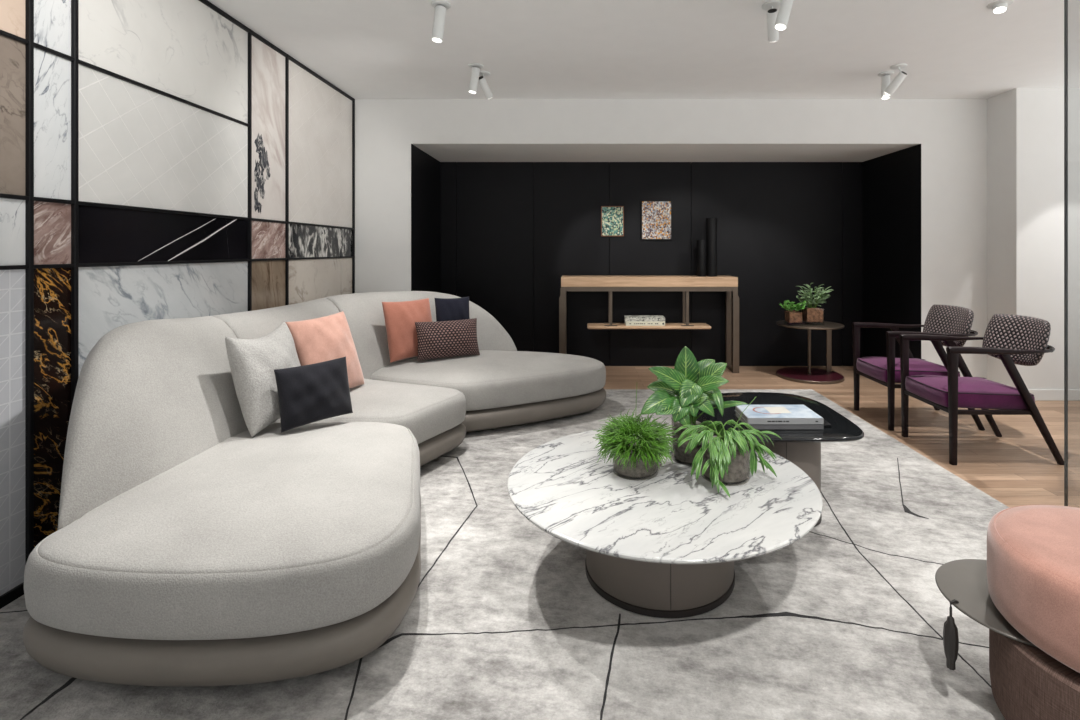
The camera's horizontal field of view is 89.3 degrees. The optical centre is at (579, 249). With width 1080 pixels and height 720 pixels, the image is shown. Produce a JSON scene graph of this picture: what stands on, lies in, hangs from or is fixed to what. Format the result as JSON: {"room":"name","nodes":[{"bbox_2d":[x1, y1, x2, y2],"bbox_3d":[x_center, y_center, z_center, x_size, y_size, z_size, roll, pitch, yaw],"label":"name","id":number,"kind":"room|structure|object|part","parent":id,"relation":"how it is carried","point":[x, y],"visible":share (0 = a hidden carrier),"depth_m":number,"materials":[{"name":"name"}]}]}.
{"room":"living room","nodes":[
{"label":"living room","id":0,"kind":"room"},
{"bbox_2d":[0,0,354,608],"bbox_3d":[-2.023,-0.045,0.736,0.354,2.390,7.472,0,0,0],"label":"wall","id":1,"kind":"structure","parent":0,"point":[160,159],"depth_m":2.27,"materials":[{"name":"white stone"}]},
{"bbox_3d":[-1.870,0.589,1.418,0.020,1.061,0.834,0,0,0],"label":"stone panel","id":2,"kind":"part","parent":1,"relation":"part of","materials":[{"name":"grey stone"}]},
{"bbox_3d":[-1.870,-0.059,1.418,0.020,0.229,0.834,0,0,0],"label":"stone panel","id":3,"kind":"part","parent":1,"relation":"part of","materials":[{"name":"white stone"}]},
{"bbox_3d":[-1.870,-0.435,1.418,0.020,0.521,0.834,0,0,0],"label":"stone panel","id":4,"kind":"part","parent":1,"relation":"part of","materials":[{"name":"beige stone"}]},
{"bbox_3d":[-1.870,-0.963,1.418,0.020,0.529,0.834,0,0,0],"label":"stone panel","id":5,"kind":"part","parent":1,"relation":"part of","materials":[{"name":"pink stone"}]},
{"bbox_3d":[-1.870,0.589,1.918,0.020,1.061,0.162,0,0,0],"label":"stone panel","id":6,"kind":"part","parent":1,"relation":"part of","materials":[{"name":"black stone"}]},
{"bbox_3d":[-1.870,-0.059,1.918,0.020,0.229,0.162,0,0,0],"label":"stone panel","id":7,"kind":"part","parent":1,"relation":"part of","materials":[{"name":"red stone"}]},
{"bbox_3d":[-1.870,-0.435,1.918,0.020,0.521,0.162,0,0,0],"label":"stone panel","id":8,"kind":"part","parent":1,"relation":"part of","materials":[{"name":"white stone"}]},
{"bbox_3d":[-1.870,-0.963,1.918,0.020,0.529,0.162,0,0,0],"label":"stone panel","id":9,"kind":"part","parent":1,"relation":"part of","materials":[{"name":"white stone"}]},
{"bbox_3d":[-1.870,0.589,2.529,0.020,1.061,1.056,0,0,0],"label":"stone panel","id":10,"kind":"part","parent":1,"relation":"part of","materials":[{"name":"grey stone"}]},
{"bbox_3d":[-1.870,-0.059,2.529,0.020,0.229,1.056,0,0,0],"label":"stone panel","id":11,"kind":"part","parent":1,"relation":"part of","materials":[{"name":"black stone"}]},
{"bbox_3d":[-1.870,-0.435,2.529,0.020,0.521,1.056,0,0,0],"label":"stone panel","id":12,"kind":"part","parent":1,"relation":"part of","materials":[{"name":"white stone"}]},
{"bbox_3d":[-1.870,-0.963,2.529,0.020,0.529,1.056,0,0,0],"label":"stone panel","id":13,"kind":"part","parent":1,"relation":"part of","materials":[{"name":"white stone"}]},
{"bbox_3d":[-1.870,0.589,3.253,0.020,1.061,0.388,0,0,0],"label":"stone panel","id":14,"kind":"part","parent":1,"relation":"part of","materials":[{"name":"beige stone"}]},
{"bbox_3d":[-1.870,-0.059,3.253,0.020,0.229,0.388,0,0,0],"label":"stone panel","id":15,"kind":"part","parent":1,"relation":"part of","materials":[{"name":"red stone"}]},
{"bbox_3d":[-1.870,-0.701,3.253,0.020,1.052,0.388,0,0,0],"label":"stone panel","id":16,"kind":"part","parent":1,"relation":"part of","materials":[{"name":"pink stone"}]},
{"bbox_3d":[-1.870,0.589,3.844,0.020,1.061,0.790,0,0,0],"label":"stone panel","id":17,"kind":"part","parent":1,"relation":"part of","materials":[{"name":"beige stone"}]},
{"bbox_3d":[-1.870,-0.059,3.951,0.020,0.229,1.005,0,0,0],"label":"stone panel","id":18,"kind":"part","parent":1,"relation":"part of","materials":[{"name":"black stone"}]},
{"bbox_3d":[-1.870,-0.701,3.951,0.020,1.052,1.005,0,0,0],"label":"stone panel","id":19,"kind":"part","parent":1,"relation":"part of","materials":[{"name":"beige stone"}]},
{"bbox_3d":[-1.870,0.589,4.350,0.020,1.061,0.208,0,0,0],"label":"stone panel","id":20,"kind":"part","parent":1,"relation":"part of","materials":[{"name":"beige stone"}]},
{"bbox_2d":[208,0,1079,98],"bbox_3d":[1.500,-1.280,1.300,7.400,0.080,8.600,0,0,0],"label":"ceiling","id":21,"kind":"structure","parent":0,"point":[367,49],"depth_m":3.30,"materials":[{"name":"paint"}]},
{"bbox_2d":[431,0,450,41],"bbox_3d":[-0.701,-1.145,2.747,0.100,0.189,0.100,0,0,0],"label":"ceiling spotlight","id":22,"kind":"object","parent":21,"relation":"attached to","point":[440,6],"visible":1,"depth_m":2.72,"materials":[{"name":"paint"}]},
{"bbox_2d":[468,63,483,93],"bbox_3d":[-0.699,-1.148,3.663,0.100,0.184,0.100,0,0,0],"label":"ceiling spotlight","id":23,"kind":"object","parent":21,"relation":"attached to","point":[476,67],"visible":1,"depth_m":3.64,"materials":[{"name":"paint"}]},
{"bbox_2d":[478,71,492,98],"bbox_3d":[-0.676,-1.157,3.843,0.108,0.164,0.150,0,0,0],"label":"ceiling spotlight","id":24,"kind":"object","parent":21,"relation":"attached to","point":[482,82],"visible":0.8,"depth_m":3.82,"materials":[{"name":"paint"}]},
{"bbox_2d":[762,1,780,41],"bbox_3d":[0.976,-1.157,2.778,0.108,0.166,0.140,0,0,0],"label":"ceiling spotlight","id":25,"kind":"object","parent":21,"relation":"attached to","point":[772,7],"visible":0.94,"depth_m":2.75,"materials":[{"name":"paint"}]},
{"bbox_2d":[775,0,793,29],"bbox_3d":[0.972,-1.135,2.560,0.128,0.210,0.100,0,0,0],"label":"ceiling spotlight","id":26,"kind":"object","parent":21,"relation":"attached to","point":[784,11],"visible":1,"depth_m":2.52,"materials":[{"name":"paint"}]},
{"bbox_2d":[878,71,893,98],"bbox_3d":[2.150,-1.152,3.829,0.100,0.175,0.100,0,0,0],"label":"ceiling spotlight","id":27,"kind":"object","parent":21,"relation":"attached to","point":[885,80],"visible":0.98,"depth_m":3.81,"materials":[{"name":"paint"}]},
{"bbox_2d":[885,64,906,94],"bbox_3d":[2.152,-1.154,3.708,0.112,0.172,0.170,0,0,0],"label":"ceiling spotlight","id":28,"kind":"object","parent":21,"relation":"attached to","point":[901,75],"visible":1,"depth_m":3.69,"materials":[{"name":"paint"}]},
{"bbox_2d":[987,0,1012,13],"bbox_3d":[2.117,-1.221,2.747,0.104,0.041,0.104,0,0,0],"label":"recessed light","id":29,"kind":"object","parent":21,"relation":"in","point":[1000,6],"visible":1,"depth_m":2.73,"materials":[{"name":"paint"}]},
{"bbox_2d":[416,146,911,161],"bbox_3d":[0.707,-0.911,5.035,4.186,0.078,0.930,0,0,0],"label":"ceiling","id":30,"kind":"structure","parent":0,"point":[440,153],"depth_m":4.87,"materials":[{"name":"white paint"}]},
{"bbox_2d":[411,144,920,365],"bbox_3d":[0.700,0.125,4.960,4.400,2.050,0.979,0,0,0],"label":"wall","id":31,"kind":"structure","parent":0,"point":[503,236],"depth_m":5.40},
{"bbox_3d":[-1.406,0.139,4.935,0.048,2.022,0.928,0,0,0],"label":"panel","id":32,"kind":"part","parent":31,"relation":"part of","materials":[{"name":"black wood"}]},
{"bbox_3d":[-1.306,0.139,5.407,0.161,2.022,0.014,0,0,0],"label":"wall panel","id":33,"kind":"part","parent":31,"relation":"part of","materials":[{"name":"black wood"}]},
{"bbox_3d":[-0.841,0.139,5.407,0.761,2.022,0.014,0,0,0],"label":"wall panel","id":34,"kind":"part","parent":31,"relation":"part of","materials":[{"name":"black wood"}]},
{"bbox_3d":[-0.083,0.139,5.407,0.746,2.022,0.014,0,0,0],"label":"wall panel","id":35,"kind":"part","parent":31,"relation":"part of","materials":[{"name":"black wood"}]},
{"bbox_2d":[601,206,623,235],"bbox_3d":[0.321,-0.284,5.387,0.224,0.298,0.026,0,0,0],"label":"painting","id":36,"kind":"object","parent":31,"relation":"attached to","point":[612,217],"visible":1,"depth_m":5.38},
{"bbox_3d":[0.697,0.139,5.407,0.806,2.022,0.014,0,0,0],"label":"wall panel","id":37,"kind":"part","parent":31,"relation":"part of","materials":[{"name":"black wood"}]},
{"bbox_2d":[641,200,671,239],"bbox_3d":[0.756,-0.294,5.387,0.310,0.394,0.026,0,0,0],"label":"painting","id":38,"kind":"object","parent":31,"relation":"attached to","point":[656,215],"visible":1,"depth_m":5.38,"materials":[{"name":"multicoloured paint"}]},
{"bbox_3d":[1.852,0.139,5.407,1.496,2.022,0.014,0,0,0],"label":"wall panel","id":39,"kind":"part","parent":31,"relation":"part of","materials":[{"name":"black wood"}]},
{"bbox_3d":[2.702,0.139,5.407,0.196,2.022,0.014,0,0,0],"label":"wall panel","id":40,"kind":"part","parent":31,"relation":"part of","materials":[{"name":"black wood"}]},
{"bbox_3d":[2.818,0.139,4.935,0.044,2.022,0.928,0,0,0],"label":"panel","id":41,"kind":"part","parent":31,"relation":"part of","materials":[{"name":"black wood"}]},
{"bbox_2d":[355,88,1079,388],"bbox_3d":[1.500,-0.045,4.370,7.400,2.390,0.400,0,0,0],"label":"wall","id":42,"kind":"structure","parent":0,"point":[992,169],"depth_m":4.47,"materials":[{"name":"white paint"}]},
{"bbox_2d":[1028,389,1079,400],"bbox_3d":[4.265,1.107,4.163,1.870,0.085,0.011,0,0,0],"label":"baseboard","id":43,"kind":"structure","parent":42,"relation":"attached to","point":[1039,394],"depth_m":4.16,"materials":[{"name":"white paint"}]},
{"bbox_2d":[603,366,1079,507],"bbox_3d":[1.200,1.180,2.150,6.800,0.060,6.900,0,0,0],"label":"floor","id":44,"kind":"structure","parent":0,"point":[1018,467],"depth_m":3.43,"materials":[{"name":"brown wood"}]},
{"bbox_2d":[0,389,1008,719],"bbox_3d":[0.030,1.143,1.627,3.740,0.013,5.655,0,0,0],"label":"rug","id":45,"kind":"object","parent":44,"relation":"on","point":[504,620],"visible":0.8,"depth_m":1.61,"materials":[{"name":"grey carpet"}]},
{"bbox_2d":[23,291,605,686],"bbox_3d":[-0.809,0.703,2.876,1.996,0.866,3.074,0,0,0],"label":"sofa","id":46,"kind":"object","parent":45,"relation":"on","point":[188,548],"visible":0.86,"depth_m":1.68,"materials":[{"name":"fabric"}]},
{"bbox_3d":[-1.588,0.631,2.055,0.418,0.723,0.911,0,0,0],"label":"backrest","id":47,"kind":"part","parent":46,"relation":"part of","materials":[{"name":"fabric"}]},
{"bbox_2d":[24,422,419,639],"bbox_3d":[-1.135,0.869,1.966,1.268,0.223,1.250,0,0,0],"label":"seat cushion","id":48,"kind":"object","parent":46,"relation":"on","point":[311,529],"depth_m":1.49,"materials":[{"name":"fabric"}]},
{"bbox_2d":[225,321,300,436],"bbox_3d":[-1.369,0.550,2.404,0.202,0.421,0.407,0,0,8],"label":"throw pillow","id":49,"kind":"object","parent":46,"relation":"on","point":[253,363],"visible":0.74,"depth_m":2.26,"materials":[{"name":"white fabric"}]},
{"bbox_3d":[-1.571,0.647,3.070,0.473,0.690,1.126,0,0,0],"label":"backrest","id":50,"kind":"part","parent":46,"relation":"part of","materials":[{"name":"fabric"}]},
{"bbox_2d":[274,356,352,432],"bbox_3d":[-1.163,0.625,2.394,0.133,0.260,0.330,0,0,43],"label":"throw pillow","id":51,"kind":"object","parent":46,"relation":"on","point":[311,393],"visible":1,"depth_m":2.34,"materials":[{"name":"black fabric"}]},
{"bbox_2d":[285,311,363,388],"bbox_3d":[-1.320,0.550,2.848,0.186,0.410,0.443,0,0,12],"label":"throw pillow","id":52,"kind":"object","parent":46,"relation":"on","point":[326,338],"visible":0.64,"depth_m":2.81,"materials":[{"name":"pink fabric"}]},
{"bbox_2d":[280,379,465,443],"bbox_3d":[-1.216,0.869,3.073,1.138,0.223,1.036,0,0,0],"label":"seat cushion","id":53,"kind":"object","parent":46,"relation":"on","point":[433,410],"depth_m":2.87,"materials":[{"name":"fabric"}]},
{"bbox_2d":[382,298,431,362],"bbox_3d":[-1.181,0.550,3.799,0.167,0.400,0.383,0,0,44],"label":"throw pillow","id":54,"kind":"object","parent":46,"relation":"on","point":[400,318],"visible":0.8,"depth_m":3.71,"materials":[{"name":"fabric"}]},
{"bbox_3d":[-1.201,0.648,4.051,0.674,0.688,1.383,0,0,43],"label":"backrest","id":55,"kind":"part","parent":46,"relation":"part of","materials":[{"name":"fabric"}]},
{"bbox_2d":[415,318,479,360],"bbox_3d":[-0.925,0.623,3.821,0.447,0.255,0.133,0,0,-33],"label":"throw pillow","id":56,"kind":"object","parent":46,"relation":"on","point":[440,339],"visible":1,"depth_m":3.77,"materials":[{"name":"brown fabric"}]},
{"bbox_2d":[435,296,469,321],"bbox_3d":[-0.933,0.550,4.020,0.262,0.400,0.122,0,0,-30],"label":"throw pillow","id":57,"kind":"object","parent":46,"relation":"on","point":[447,309],"visible":0.43,"depth_m":4.01,"materials":[{"name":"fabric"}]},
{"bbox_2d":[370,350,605,410],"bbox_3d":[-0.790,0.869,3.835,1.953,0.223,1.121,0,0,0],"label":"seat cushion","id":58,"kind":"object","parent":46,"relation":"on","point":[491,380],"depth_m":3.54,"materials":[{"name":"fabric"}]},
{"bbox_2d":[508,427,822,617],"bbox_3d":[0.280,0.968,1.940,1.066,0.337,1.066,0,0,0],"label":"coffee table","id":59,"kind":"object","parent":45,"relation":"on","point":[665,543],"visible":0.87,"depth_m":1.70,"materials":[{"name":"stone"}]},
{"bbox_2d":[592,389,677,480],"bbox_3d":[0.202,0.647,1.966,0.313,0.302,0.312,0,0,0],"label":"potted plant","id":60,"kind":"object","parent":59,"relation":"on","point":[639,457],"visible":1,"depth_m":1.91,"materials":[{"name":"green plant"}]},
{"bbox_2d":[641,346,746,465],"bbox_3d":[0.401,0.586,2.098,0.407,0.424,0.254,0,0,-11],"label":"potted plant","id":61,"kind":"object","parent":59,"relation":"on","point":[694,384],"visible":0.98,"depth_m":2.03,"materials":[{"name":"green plant"}]},
{"bbox_2d":[674,397,780,496],"bbox_3d":[0.521,0.668,1.912,0.375,0.261,0.245,0,0,-35],"label":"potted plant","id":62,"kind":"object","parent":59,"relation":"on","point":[723,457],"visible":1,"depth_m":1.85,"materials":[{"name":"green plant"}]},
{"bbox_2d":[689,392,863,526],"bbox_3d":[0.810,0.933,2.460,0.710,0.406,0.697,0,0,0],"label":"coffee table","id":63,"kind":"object","parent":45,"relation":"on","point":[802,448],"visible":0.34,"depth_m":2.25,"materials":[{"name":"black glass"}]},
{"bbox_2d":[735,411,823,429],"bbox_3d":[0.836,0.719,2.311,0.306,0.021,0.198,0,0,0],"label":"book","id":64,"kind":"object","parent":63,"relation":"on","point":[757,427],"visible":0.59,"depth_m":2.21,"materials":[{"name":"paper"}]},
{"bbox_2d":[735,405,823,424],"bbox_3d":[0.835,0.695,2.307,0.307,0.027,0.196,0,0,0],"label":"book","id":65,"kind":"object","parent":64,"relation":"on","point":[753,414],"visible":0.97,"depth_m":2.26,"materials":[{"name":"paper"}]},
{"bbox_2d":[737,405,821,417],"bbox_3d":[0.835,0.682,2.308,0.301,0.001,0.189,0,0,0],"label":"picture","id":66,"kind":"object","parent":65,"relation":"on","point":[752,411],"depth_m":2.30},
{"bbox_2d":[823,420,831,426],"bbox_3d":[1.018,0.724,2.290,0.035,0.012,0.100,0,0,0],"label":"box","id":67,"kind":"object","parent":63,"relation":"on","point":[826,424],"visible":0.36,"depth_m":2.24,"materials":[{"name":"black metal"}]},
{"bbox_2d":[935,505,1079,719],"bbox_3d":[1.199,0.907,1.251,0.621,0.458,0.522,0,0,23],"label":"pouf","id":68,"kind":"object","parent":45,"relation":"on","point":[1026,591],"visible":1,"depth_m":1.24,"materials":[{"name":"pink fabric"}]},
{"bbox_2d":[935,559,1037,647],"bbox_3d":[1.112,0.884,1.372,0.365,0.007,0.365,0,0,0],"label":"tray","id":69,"kind":"object","parent":68,"relation":"on","point":[963,582],"depth_m":1.39,"materials":[{"name":"metal"}]},
{"bbox_3d":[1.245,0.773,1.232,0.522,0.191,0.522,0,0,0],"label":"seat","id":70,"kind":"part","parent":68,"relation":"part of","materials":[{"name":"pink fabric"}]},
{"bbox_2d":[559,276,738,372],"bbox_3d":[0.646,0.701,5.228,1.680,0.898,0.295,0,0,0],"label":"console table","id":71,"kind":"object","parent":44,"relation":"on","point":[729,284],"visible":0.98,"depth_m":5.08,"materials":[{"name":"brown wood"}]},
{"bbox_3d":[-0.163,0.755,5.225,0.062,0.790,0.280,0,0,0],"label":"leg","id":72,"kind":"part","parent":71,"relation":"part of","materials":[{"name":"brown metal"}]},
{"bbox_2d":[625,321,664,325],"bbox_3d":[0.616,0.692,5.217,0.368,0.040,0.186,0,0,0],"label":"book","id":73,"kind":"object","parent":71,"relation":"on","point":[627,323],"visible":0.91,"depth_m":5.13,"materials":[{"name":"paper"}]},
{"bbox_2d":[624,315,664,320],"bbox_3d":[0.615,0.653,5.218,0.374,0.036,0.175,0,0,0],"label":"book","id":74,"kind":"object","parent":73,"relation":"on","point":[626,317],"visible":1,"depth_m":5.13,"materials":[{"name":"paper"}]},
{"bbox_2d":[587,323,710,328],"bbox_3d":[0.652,0.729,5.223,1.165,0.032,0.225,0,0,0],"label":"shelf","id":75,"kind":"object","parent":71,"relation":"attached to","point":[590,325],"depth_m":5.11,"materials":[{"name":"brown wood"}]},
{"bbox_3d":[0.648,0.365,5.226,1.650,0.042,0.279,0,0,0],"label":"rail","id":76,"kind":"part","parent":71,"relation":"part of","materials":[{"name":"brown metal"}]},
{"bbox_2d":[697,240,705,276],"bbox_3d":[1.158,0.079,5.200,0.084,0.345,0.084,0,0,0],"label":"vase","id":77,"kind":"object","parent":71,"relation":"on","point":[701,244],"visible":1,"depth_m":5.16,"materials":[{"name":"black ceramic"}]},
{"bbox_2d":[706,218,716,276],"bbox_3d":[1.258,-0.026,5.210,0.102,0.555,0.102,0,0,0],"label":"vase","id":78,"kind":"object","parent":71,"relation":"on","point":[711,223],"visible":0.98,"depth_m":5.17,"materials":[{"name":"black ceramic"}]},
{"bbox_3d":[1.457,0.755,5.225,0.058,0.790,0.280,0,0,0],"label":"leg","id":79,"kind":"part","parent":71,"relation":"part of","materials":[{"name":"brown metal"}]},
{"bbox_2d":[776,320,844,383],"bbox_3d":[2.080,0.908,4.940,0.572,0.482,0.572,0,0,0],"label":"side table","id":80,"kind":"object","parent":44,"relation":"on","point":[809,375],"visible":0.9,"depth_m":4.91,"materials":[{"name":"brown metal"}]},
{"bbox_2d":[779,300,805,323],"bbox_3d":[1.889,0.555,4.848,0.225,0.223,0.217,0,0,18],"label":"potted plant","id":81,"kind":"object","parent":80,"relation":"on","point":[793,317],"visible":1,"depth_m":4.80,"materials":[{"name":"green plant"}]},
{"bbox_3d":[2.075,0.902,4.930,0.028,0.438,0.028,0,0,0],"label":"post","id":82,"kind":"part","parent":80,"relation":"part of","materials":[{"name":"brown metal"}]},
{"bbox_2d":[796,283,831,323],"bbox_3d":[2.107,0.479,4.915,0.319,0.376,0.295,0,0,0],"label":"potted plant","id":83,"kind":"object","parent":80,"relation":"on","point":[810,315],"visible":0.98,"depth_m":4.85,"materials":[{"name":"green plant"}]},
{"bbox_3d":[2.085,0.592,4.900,0.155,0.150,0.155,0,0,0],"label":"pot","id":84,"kind":"part","parent":83,"relation":"part of","materials":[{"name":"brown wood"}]},
{"bbox_3d":[2.295,0.902,5.026,0.046,0.438,0.012,0,0,0],"label":"post","id":85,"kind":"part","parent":80,"relation":"part of","materials":[{"name":"brown metal"}]},
{"bbox_2d":[852,304,984,430],"bbox_3d":[2.291,0.769,3.700,0.668,0.775,0.481,0,0,0],"label":"armchair","id":86,"kind":"object","parent":44,"relation":"on","point":[949,320],"visible":0.73,"depth_m":3.59,"materials":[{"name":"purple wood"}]},
{"bbox_3d":[1.985,0.841,3.917,0.050,0.618,0.036,0,0,0],"label":"leg","id":87,"kind":"part","parent":86,"relation":"part of","materials":[{"name":"brown wood"}]},
{"bbox_3d":[2.203,0.873,3.700,0.455,0.030,0.443,0,0,0],"label":"seat frame","id":88,"kind":"part","parent":86,"relation":"part of","materials":[{"name":"brown wood"}]},
{"bbox_3d":[2.276,0.539,3.910,0.631,0.040,0.088,0,0,6],"label":"armrest","id":89,"kind":"part","parent":86,"relation":"part of","materials":[{"name":"brown wood"}]},
{"bbox_3d":[1.985,0.841,3.482,0.050,0.618,0.036,0,0,0],"label":"leg","id":90,"kind":"part","parent":86,"relation":"part of","materials":[{"name":"brown wood"}]},
{"bbox_3d":[2.216,0.808,3.700,0.518,0.133,0.393,0,0,0],"label":"seat","id":91,"kind":"part","parent":86,"relation":"part of","materials":[{"name":"purple fabric"}]},
{"bbox_3d":[2.404,0.842,3.917,0.357,0.629,0.032,0,0,0],"label":"leg","id":92,"kind":"part","parent":86,"relation":"part of","materials":[{"name":"brown wood"}]},
{"bbox_3d":[2.276,0.539,3.489,0.631,0.040,0.088,0,0,-6],"label":"armrest","id":93,"kind":"part","parent":86,"relation":"part of","materials":[{"name":"brown wood"}]},
{"bbox_3d":[2.512,0.517,3.700,0.139,0.271,0.430,0,0,0],"label":"backrest","id":94,"kind":"part","parent":86,"relation":"part of","materials":[{"name":"fabric"}]},
{"bbox_3d":[2.404,0.842,3.482,0.357,0.629,0.032,0,0,0],"label":"leg","id":95,"kind":"part","parent":86,"relation":"part of","materials":[{"name":"brown wood"}]},
{"bbox_2d":[899,314,1063,464],"bbox_3d":[2.306,0.769,3.143,0.668,0.775,0.481,0,0,0],"label":"armchair","id":96,"kind":"object","parent":44,"relation":"on","point":[1012,339],"visible":0.99,"depth_m":2.99,"materials":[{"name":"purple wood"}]},
{"bbox_3d":[2.000,0.841,3.360,0.050,0.618,0.036,0,0,0],"label":"leg","id":97,"kind":"part","parent":96,"relation":"part of","materials":[{"name":"brown wood"}]},
{"bbox_3d":[2.291,0.539,3.353,0.631,0.040,0.088,0,0,6],"label":"armrest","id":98,"kind":"part","parent":96,"relation":"part of","materials":[{"name":"brown wood"}]},
{"bbox_3d":[2.000,0.841,2.925,0.050,0.618,0.036,0,0,0],"label":"leg","id":99,"kind":"part","parent":96,"relation":"part of","materials":[{"name":"brown wood"}]},
{"bbox_3d":[2.217,0.873,3.143,0.455,0.030,0.443,0,0,0],"label":"seat frame","id":100,"kind":"part","parent":96,"relation":"part of","materials":[{"name":"brown wood"}]},
{"bbox_3d":[2.231,0.808,3.143,0.518,0.133,0.393,0,0,0],"label":"seat","id":101,"kind":"part","parent":96,"relation":"part of","materials":[{"name":"purple fabric"}]},
{"bbox_3d":[2.419,0.842,3.360,0.357,0.629,0.032,0,0,0],"label":"leg","id":102,"kind":"part","parent":96,"relation":"part of","materials":[{"name":"brown wood"}]},
{"bbox_3d":[2.291,0.539,2.932,0.631,0.040,0.088,0,0,-6],"label":"armrest","id":103,"kind":"part","parent":96,"relation":"part of","materials":[{"name":"brown wood"}]},
{"bbox_3d":[2.527,0.517,3.143,0.139,0.271,0.430,0,0,0],"label":"backrest","id":104,"kind":"part","parent":96,"relation":"part of","materials":[{"name":"fabric"}]},
{"bbox_3d":[2.419,0.842,2.925,0.357,0.629,0.032,0,0,0],"label":"leg","id":105,"kind":"part","parent":96,"relation":"part of","materials":[{"name":"brown wood"}]},
{"bbox_2d":[1064,0,1067,505],"bbox_3d":[2.136,-0.045,0.899,0.011,2.390,2.998,0,0,0],"label":"wall","id":106,"kind":"structure","parent":0,"point":[1065,1],"depth_m":2.39,"materials":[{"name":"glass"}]}
]}

